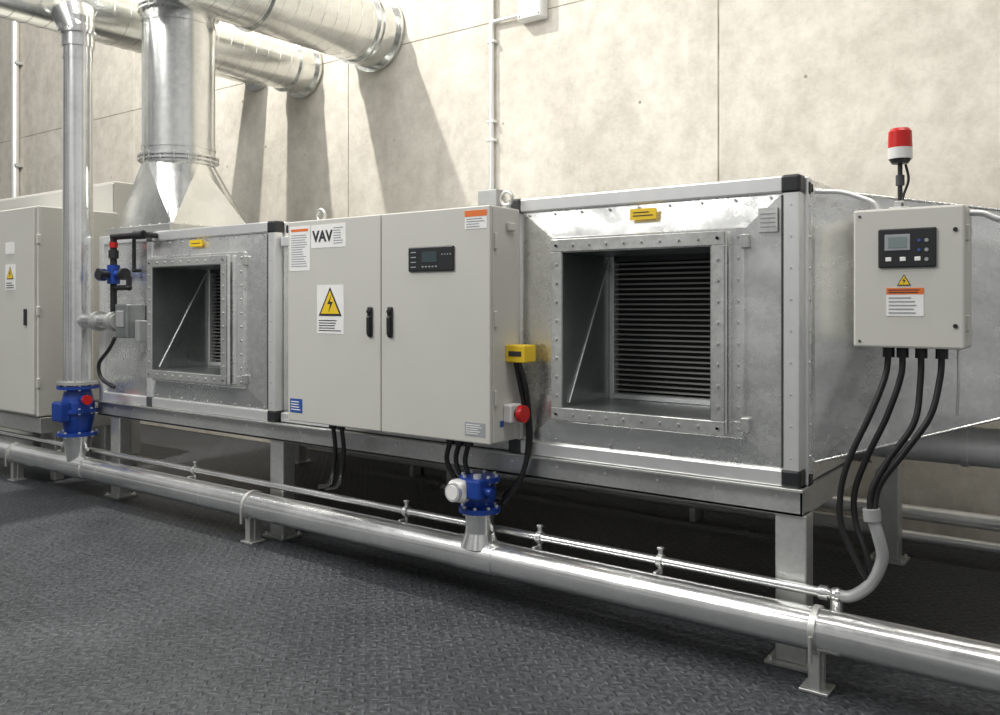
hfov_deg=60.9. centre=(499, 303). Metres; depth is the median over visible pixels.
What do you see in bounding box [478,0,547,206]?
conduit
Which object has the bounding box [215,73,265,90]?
duct
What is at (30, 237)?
tall cabinet
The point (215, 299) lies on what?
unit
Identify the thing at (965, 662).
pipe
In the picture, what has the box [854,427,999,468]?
pipe
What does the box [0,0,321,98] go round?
ventilation duct
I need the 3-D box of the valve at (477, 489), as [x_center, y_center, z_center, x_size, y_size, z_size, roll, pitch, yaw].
[-0.111,0.950,4.261,0.235,0.210,0.273,0,0,36]
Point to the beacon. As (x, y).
(900, 144)
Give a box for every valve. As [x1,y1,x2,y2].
[52,384,98,438]
[94,230,157,388]
[445,470,499,516]
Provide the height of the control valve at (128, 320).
1.165 m
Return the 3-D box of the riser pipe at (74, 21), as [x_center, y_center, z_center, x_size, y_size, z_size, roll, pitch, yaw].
[-3.160,-0.856,6.540,0.777,2.976,0.320,0,0,36]
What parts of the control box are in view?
operator panel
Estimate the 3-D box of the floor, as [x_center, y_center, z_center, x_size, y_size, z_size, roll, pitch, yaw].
[-4.077,1.550,3.740,25.000,0.100,11.200,0,0,36]
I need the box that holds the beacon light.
[888,127,912,164]
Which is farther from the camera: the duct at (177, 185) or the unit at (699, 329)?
the duct at (177, 185)
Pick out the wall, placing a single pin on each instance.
(591, 96)
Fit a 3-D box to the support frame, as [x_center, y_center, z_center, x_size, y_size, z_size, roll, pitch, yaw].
[-0.398,1.128,5.848,5.535,0.744,1.955,0,0,36]
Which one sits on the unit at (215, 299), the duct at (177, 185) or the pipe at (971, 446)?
the duct at (177, 185)
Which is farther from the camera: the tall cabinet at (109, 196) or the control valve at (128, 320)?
the tall cabinet at (109, 196)
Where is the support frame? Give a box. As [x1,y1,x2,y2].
[94,399,909,673]
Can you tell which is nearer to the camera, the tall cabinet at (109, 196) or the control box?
the control box
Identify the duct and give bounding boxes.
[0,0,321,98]
[106,0,246,235]
[155,0,403,72]
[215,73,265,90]
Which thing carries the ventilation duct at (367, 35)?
attached to the wall
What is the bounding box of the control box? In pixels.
[814,189,999,580]
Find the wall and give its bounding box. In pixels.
[0,0,999,542]
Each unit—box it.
[99,220,508,449]
[509,174,999,488]
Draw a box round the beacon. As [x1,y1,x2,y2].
[888,127,912,208]
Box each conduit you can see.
[10,21,22,197]
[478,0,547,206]
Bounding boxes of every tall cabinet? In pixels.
[0,181,139,464]
[0,206,117,479]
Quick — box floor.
[0,424,999,714]
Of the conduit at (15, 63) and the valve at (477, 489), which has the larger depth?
the conduit at (15, 63)
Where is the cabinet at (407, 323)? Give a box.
[288,190,535,503]
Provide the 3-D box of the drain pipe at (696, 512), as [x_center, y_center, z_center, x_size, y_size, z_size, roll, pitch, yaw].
[2.499,1.357,5.091,10.000,0.285,0.165,0,0,36]
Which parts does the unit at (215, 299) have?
profile frame, filter casing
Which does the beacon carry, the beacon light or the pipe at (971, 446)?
the beacon light
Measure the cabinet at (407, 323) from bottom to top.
1.695 m
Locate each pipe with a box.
[0,430,999,697]
[52,1,114,385]
[332,451,999,553]
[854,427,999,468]
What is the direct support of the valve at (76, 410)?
attached to the pipe at (965, 662)

